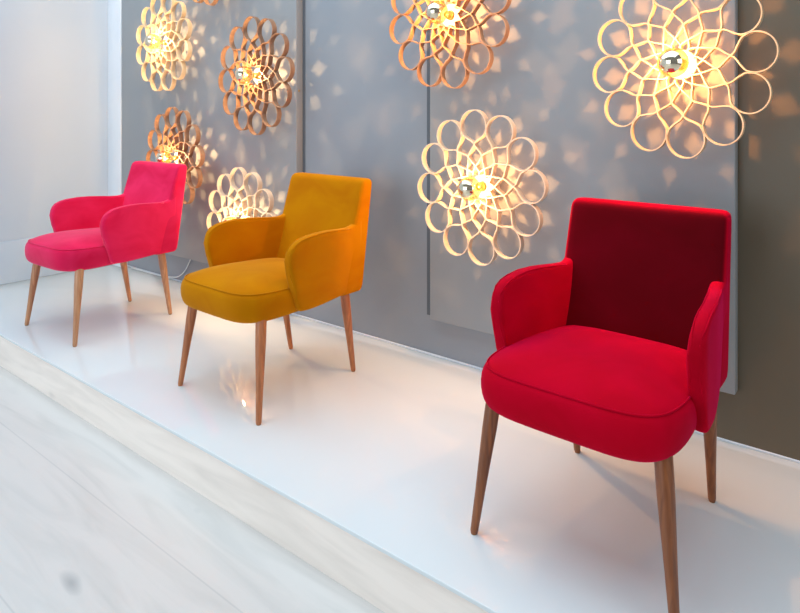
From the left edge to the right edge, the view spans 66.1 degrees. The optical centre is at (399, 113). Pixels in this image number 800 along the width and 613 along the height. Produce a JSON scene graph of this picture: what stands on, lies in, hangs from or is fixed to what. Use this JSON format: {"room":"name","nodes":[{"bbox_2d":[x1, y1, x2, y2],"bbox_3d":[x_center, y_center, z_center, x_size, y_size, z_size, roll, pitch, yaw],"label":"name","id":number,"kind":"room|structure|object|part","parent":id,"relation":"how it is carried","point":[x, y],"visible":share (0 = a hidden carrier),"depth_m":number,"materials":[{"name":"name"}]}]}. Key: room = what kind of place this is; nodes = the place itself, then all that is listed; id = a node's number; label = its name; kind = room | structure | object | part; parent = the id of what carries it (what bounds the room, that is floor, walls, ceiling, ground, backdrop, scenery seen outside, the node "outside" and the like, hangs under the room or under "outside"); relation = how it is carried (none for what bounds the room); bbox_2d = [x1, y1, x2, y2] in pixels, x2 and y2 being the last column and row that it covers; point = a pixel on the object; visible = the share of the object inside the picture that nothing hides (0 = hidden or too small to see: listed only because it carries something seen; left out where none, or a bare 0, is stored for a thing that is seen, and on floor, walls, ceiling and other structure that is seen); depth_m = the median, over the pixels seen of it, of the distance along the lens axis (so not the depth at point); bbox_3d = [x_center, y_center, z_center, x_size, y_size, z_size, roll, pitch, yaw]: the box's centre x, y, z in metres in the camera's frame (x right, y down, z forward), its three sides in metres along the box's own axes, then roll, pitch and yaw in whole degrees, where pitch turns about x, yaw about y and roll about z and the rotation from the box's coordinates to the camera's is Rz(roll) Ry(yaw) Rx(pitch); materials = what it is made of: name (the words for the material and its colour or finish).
{"room":"store","nodes":[
{"label":"store","id":0,"kind":"room"},
{"bbox_2d":[0,0,107,241],"bbox_3d":[-4.242,-0.412,1.906,0.100,3.450,6.807,0,0,38],"label":"wall","id":1,"kind":"structure","parent":0,"point":[54,53],"depth_m":4.20,"materials":[{"name":"white paint"}]},
{"bbox_2d":[0,237,63,284],"bbox_3d":[-2.464,0.964,4.104,0.014,0.272,1.054,0,0,38],"label":"baseboard","id":2,"kind":"structure","parent":1,"relation":"attached to","point":[14,266],"depth_m":4.03,"materials":[{"name":"white paint"}]},
{"bbox_2d":[0,366,384,612],"bbox_3d":[-1.945,1.288,0.185,9.700,0.050,6.907,0,0,38],"label":"floor","id":3,"kind":"structure","parent":0,"point":[89,524],"depth_m":1.83,"materials":[{"name":"beige wood"}]},
{"bbox_2d":[0,265,799,612],"bbox_3d":[0.575,1.106,1.776,7.670,0.012,1.104,0,0,38],"label":"platform","id":4,"kind":"object","parent":3,"relation":"on","point":[385,452],"depth_m":1.94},
{"bbox_2d":[25,161,186,346],"bbox_3d":[-1.572,0.689,3.292,0.560,0.821,0.683,0,0,36],"label":"velvet armchair","id":5,"kind":"object","parent":4,"relation":"on","point":[91,232],"visible":1,"depth_m":3.22,"materials":[{"name":"pink fabric"}]},
{"bbox_3d":[-1.910,0.906,3.209,0.089,0.383,0.041,0,0,-16],"label":"leg","id":6,"kind":"part","parent":5,"relation":"part of","materials":[{"name":"brown wood"}]},
{"bbox_3d":[-1.609,0.684,3.241,0.511,0.152,0.560,0,0,36],"label":"seat","id":7,"kind":"part","parent":5,"relation":"part of","materials":[{"name":"pink fabric"}]},
{"bbox_3d":[-1.544,0.906,2.945,0.041,0.383,0.089,0,0,-3],"label":"leg","id":8,"kind":"part","parent":5,"relation":"part of","materials":[{"name":"brown wood"}]},
{"bbox_3d":[-1.737,0.598,3.472,0.052,0.302,0.438,0,0,43],"label":"armrest","id":9,"kind":"part","parent":5,"relation":"part of","materials":[{"name":"pink fabric"}]},
{"bbox_3d":[-1.613,0.906,3.586,0.041,0.382,0.094,0,0,36],"label":"leg","id":10,"kind":"part","parent":5,"relation":"part of","materials":[{"name":"brown wood"}]},
{"bbox_3d":[-1.350,0.598,3.192,0.052,0.302,0.438,0,0,29],"label":"armrest","id":11,"kind":"part","parent":5,"relation":"part of","materials":[{"name":"pink fabric"}]},
{"bbox_3d":[-1.431,0.516,3.488,0.480,0.476,0.203,0,0,36],"label":"backrest","id":12,"kind":"part","parent":5,"relation":"part of","materials":[{"name":"pink fabric"}]},
{"bbox_3d":[-1.280,0.906,3.346,0.041,0.382,0.094,0,0,36],"label":"leg","id":13,"kind":"part","parent":5,"relation":"part of","materials":[{"name":"brown wood"}]},
{"bbox_2d":[131,259,190,277],"bbox_3d":[-1.627,0.999,4.165,0.721,0.203,0.016,0,0,38],"label":"power cable","id":14,"kind":"object","parent":4,"relation":"on","point":[190,259],"visible":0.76,"depth_m":4.10,"materials":[{"name":"grey plastic"}]},
{"bbox_2d":[0,336,487,612],"bbox_3d":[0.576,1.188,1.777,7.670,0.151,1.100,0,0,38],"label":"platform edge","id":15,"kind":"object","parent":4,"relation":"attached to","point":[386,583],"depth_m":1.87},
{"bbox_2d":[178,172,371,425],"bbox_3d":[-0.514,0.689,2.562,0.560,0.821,0.683,0,0,39],"label":"velvet armchair","id":16,"kind":"object","parent":4,"relation":"on","point":[310,255],"visible":1,"depth_m":2.50,"materials":[{"name":"orange fabric"}]},
{"bbox_3d":[-0.856,0.906,2.496,0.089,0.383,0.041,0,0,-13],"label":"leg","id":17,"kind":"part","parent":16,"relation":"part of","materials":[{"name":"brown wood"}]},
{"bbox_3d":[-0.553,0.684,2.512,0.511,0.152,0.560,0,0,39],"label":"seat","id":18,"kind":"part","parent":16,"relation":"part of","materials":[{"name":"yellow fabric"}]},
{"bbox_3d":[-0.669,0.598,2.749,0.438,0.302,0.052,0,0,-44],"label":"armrest","id":19,"kind":"part","parent":16,"relation":"part of","materials":[{"name":"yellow fabric"}]},
{"bbox_3d":[-0.504,0.906,2.213,0.041,0.383,0.089,0,0,0],"label":"leg","id":20,"kind":"part","parent":16,"relation":"part of","materials":[{"name":"brown wood"}]},
{"bbox_3d":[-0.539,0.906,2.857,0.041,0.382,0.094,0,0,39],"label":"leg","id":21,"kind":"part","parent":16,"relation":"part of","materials":[{"name":"brown wood"}]},
{"bbox_3d":[-0.297,0.598,2.450,0.052,0.302,0.438,0,0,32],"label":"armrest","id":22,"kind":"part","parent":16,"relation":"part of","materials":[{"name":"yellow fabric"}]},
{"bbox_3d":[-0.362,0.516,2.749,0.480,0.476,0.203,0,0,39],"label":"backrest","id":23,"kind":"part","parent":16,"relation":"part of","materials":[{"name":"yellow fabric"}]},
{"bbox_3d":[-0.220,0.906,2.600,0.041,0.382,0.094,0,0,39],"label":"leg","id":24,"kind":"part","parent":16,"relation":"part of","materials":[{"name":"brown wood"}]},
{"bbox_2d":[470,197,731,612],"bbox_3d":[0.572,0.689,1.679,0.560,0.821,0.683,0,0,39],"label":"velvet armchair","id":25,"kind":"object","parent":4,"relation":"on","point":[618,347],"visible":1,"depth_m":1.67,"materials":[{"name":"red fabric"}]},
{"bbox_3d":[0.229,0.906,1.618,0.089,0.383,0.041,0,0,-12],"label":"leg","id":26,"kind":"part","parent":25,"relation":"part of","materials":[{"name":"brown wood"}]},
{"bbox_3d":[0.418,0.598,1.869,0.438,0.302,0.052,0,0,-44],"label":"armrest","id":27,"kind":"part","parent":25,"relation":"part of","materials":[{"name":"red fabric"}]},
{"bbox_3d":[0.550,0.906,1.975,0.041,0.382,0.094,0,0,39],"label":"leg","id":28,"kind":"part","parent":25,"relation":"part of","materials":[{"name":"brown wood"}]},
{"bbox_3d":[0.532,0.684,1.631,0.511,0.152,0.560,0,0,39],"label":"seat","id":29,"kind":"part","parent":25,"relation":"part of","materials":[{"name":"red fabric"}]},
{"bbox_3d":[0.725,0.516,1.866,0.480,0.476,0.203,0,0,39],"label":"backrest","id":30,"kind":"part","parent":25,"relation":"part of","materials":[{"name":"red fabric"}]},
{"bbox_3d":[0.577,0.906,1.331,0.041,0.383,0.089,0,0,1],"label":"leg","id":31,"kind":"part","parent":25,"relation":"part of","materials":[{"name":"brown wood"}]},
{"bbox_3d":[0.787,0.598,1.566,0.052,0.302,0.438,0,0,33],"label":"armrest","id":32,"kind":"part","parent":25,"relation":"part of","materials":[{"name":"red fabric"}]},
{"bbox_3d":[0.866,0.906,1.715,0.041,0.382,0.094,0,0,39],"label":"leg","id":33,"kind":"part","parent":25,"relation":"part of","materials":[{"name":"brown wood"}]},
{"bbox_2d":[128,0,496,367],"bbox_3d":[0.905,-0.412,2.282,7.770,3.450,0.100,0,0,38],"label":"wall","id":34,"kind":"structure","parent":0,"point":[366,113],"depth_m":3.00,"materials":[{"name":"grey paint"}]},
{"bbox_2d":[108,0,127,266],"bbox_3d":[-2.058,-0.518,4.485,0.187,3.237,0.054,0,0,38],"label":"trim","id":35,"kind":"structure","parent":34,"relation":"attached to","point":[114,6],"depth_m":4.45,"materials":[{"name":"white paint"}]},
{"bbox_2d":[136,0,191,90],"bbox_3d":[-1.502,-0.452,3.883,0.594,0.612,0.222,0,0,38],"label":"wall lamp","id":36,"kind":"object","parent":34,"relation":"attached to","point":[171,44],"visible":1,"depth_m":3.88,"materials":[{"name":"brown wood"}]},
{"bbox_3d":[-1.565,-0.452,3.802,0.070,0.070,0.016,0,0,38],"label":"silver crown","id":37,"kind":"part","parent":36,"relation":"part of","materials":[{"name":"silver metal"}]},
{"bbox_2d":[146,107,204,205],"bbox_3d":[-1.405,0.273,3.808,0.602,0.634,0.222,0,0,38],"label":"wall lamp","id":38,"kind":"object","parent":34,"relation":"attached to","point":[182,155],"visible":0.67,"depth_m":3.77,"materials":[{"name":"brown wood"}]},
{"bbox_3d":[-1.468,0.273,3.726,0.070,0.070,0.016,0,0,38],"label":"silver crown","id":39,"kind":"part","parent":38,"relation":"part of","materials":[{"name":"silver metal"}]},
{"bbox_2d":[193,0,217,5],"bbox_3d":[-1.111,-0.956,3.580,0.604,0.647,0.222,0,0,38],"label":"wall lamp","id":40,"kind":"object","parent":34,"relation":"attached to","point":[214,2],"visible":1,"depth_m":3.60,"materials":[{"name":"brown wood"}]},
{"bbox_2d":[122,0,302,263],"bbox_3d":[-1.259,-0.609,3.867,1.823,3.057,0.050,0,0,38],"label":"wall panel","id":41,"kind":"object","parent":34,"relation":"attached to","point":[276,154],"depth_m":3.73,"materials":[{"name":"grey paint"}]},
{"bbox_2d":[206,167,276,228],"bbox_3d":[-0.885,0.607,3.404,0.603,0.621,0.222,0,0,38],"label":"wall lamp","id":42,"kind":"object","parent":34,"relation":"attached to","point":[241,208],"visible":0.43,"depth_m":3.42,"materials":[{"name":"brown wood"}]},
{"bbox_2d":[218,16,294,134],"bbox_3d":[-0.793,-0.209,3.333,0.609,0.646,0.222,0,0,38],"label":"wall lamp","id":43,"kind":"object","parent":34,"relation":"attached to","point":[262,75],"visible":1,"depth_m":3.32,"materials":[{"name":"brown wood"}]},
{"bbox_3d":[-0.857,-0.209,3.252,0.070,0.070,0.016,0,0,38],"label":"silver crown","id":44,"kind":"part","parent":43,"relation":"part of","materials":[{"name":"silver metal"}]},
{"bbox_2d":[253,72,260,78],"bbox_3d":[-0.780,-0.209,3.350,0.037,0.037,0.032,0,0,38],"label":"socket","id":45,"kind":"object","parent":43,"relation":"attached to","point":[255,75],"depth_m":3.34,"materials":[{"name":"metal"}]},
{"bbox_2d":[303,0,304,172],"bbox_3d":[-0.518,-0.609,3.321,0.016,3.057,0.004,0,0,38],"label":"trim","id":46,"kind":"structure","parent":34,"relation":"attached to","point":[303,0],"depth_m":3.32,"materials":[{"name":"black metal"}]},
{"bbox_2d":[427,5,429,314],"bbox_3d":[0.149,-0.609,2.803,0.062,3.056,0.004,0,0,38],"label":"trim","id":47,"kind":"structure","parent":34,"relation":"attached to","point":[428,31],"depth_m":2.81,"materials":[{"name":"black metal"}]},
{"bbox_2d":[389,0,511,88],"bbox_3d":[0.191,-0.416,2.569,0.594,0.622,0.222,0,0,38],"label":"wall lamp","id":48,"kind":"object","parent":34,"relation":"attached to","point":[453,15],"visible":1,"depth_m":2.57,"materials":[{"name":"brown wood"}]},
{"bbox_3d":[0.128,-0.416,2.487,0.070,0.070,0.016,0,0,38],"label":"silver crown","id":49,"kind":"part","parent":48,"relation":"part of","materials":[{"name":"silver metal"}]},
{"bbox_2d":[444,10,453,19],"bbox_3d":[0.204,-0.416,2.585,0.037,0.037,0.032,0,0,38],"label":"socket","id":50,"kind":"object","parent":48,"relation":"attached to","point":[447,16],"depth_m":2.58,"materials":[{"name":"gold metal"}]},
{"bbox_2d":[127,265,799,462],"bbox_3d":[0.900,1.096,2.218,7.500,0.010,0.010,0,0,38],"label":"trim","id":51,"kind":"structure","parent":34,"relation":"attached to","point":[370,336],"depth_m":2.78,"materials":[{"name":"white paint"}]},
{"bbox_2d":[417,110,548,265],"bbox_3d":[0.313,0.294,2.474,0.590,0.625,0.222,0,0,38],"label":"wall lamp","id":52,"kind":"object","parent":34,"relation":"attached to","point":[485,185],"visible":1,"depth_m":2.47,"materials":[{"name":"brown wood"}]},
{"bbox_3d":[0.249,0.294,2.393,0.070,0.070,0.016,0,0,38],"label":"silver crown","id":53,"kind":"part","parent":52,"relation":"part of","materials":[{"name":"silver metal"}]},
{"bbox_2d":[475,182,485,190],"bbox_3d":[0.326,0.294,2.491,0.037,0.037,0.032,0,0,38],"label":"socket","id":54,"kind":"object","parent":52,"relation":"attached to","point":[482,187],"depth_m":2.48,"materials":[{"name":"gold metal"}]},
{"bbox_2d":[430,0,737,394],"bbox_3d":[0.629,-0.609,2.401,1.217,3.056,0.050,0,0,38],"label":"wall panel","id":55,"kind":"object","parent":34,"relation":"attached to","point":[540,78],"depth_m":2.37,"materials":[{"name":"grey paint"}]},
{"bbox_2d":[592,0,779,158],"bbox_3d":[0.909,-0.164,2.011,0.564,0.617,0.222,0,0,38],"label":"wall lamp","id":56,"kind":"object","parent":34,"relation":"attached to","point":[679,64],"visible":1,"depth_m":2.01,"materials":[{"name":"brown wood"}]},
{"bbox_3d":[0.846,-0.164,1.929,0.070,0.070,0.016,0,0,38],"label":"silver crown","id":57,"kind":"part","parent":56,"relation":"part of","materials":[{"name":"silver metal"}]},
{"bbox_2d":[679,59,686,69],"bbox_3d":[0.922,-0.164,2.028,0.037,0.037,0.032,0,0,38],"label":"socket","id":58,"kind":"object","parent":56,"relation":"attached to","point":[684,61],"depth_m":2.02,"materials":[{"name":"gold metal"}]},
{"bbox_2d":[717,0,799,460],"bbox_3d":[2.432,-0.518,1.029,3.820,3.237,0.005,0,0,38],"label":"wall","id":59,"kind":"structure","parent":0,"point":[763,413],"depth_m":1.99,"materials":[{"name":"grey paint"}]}
]}

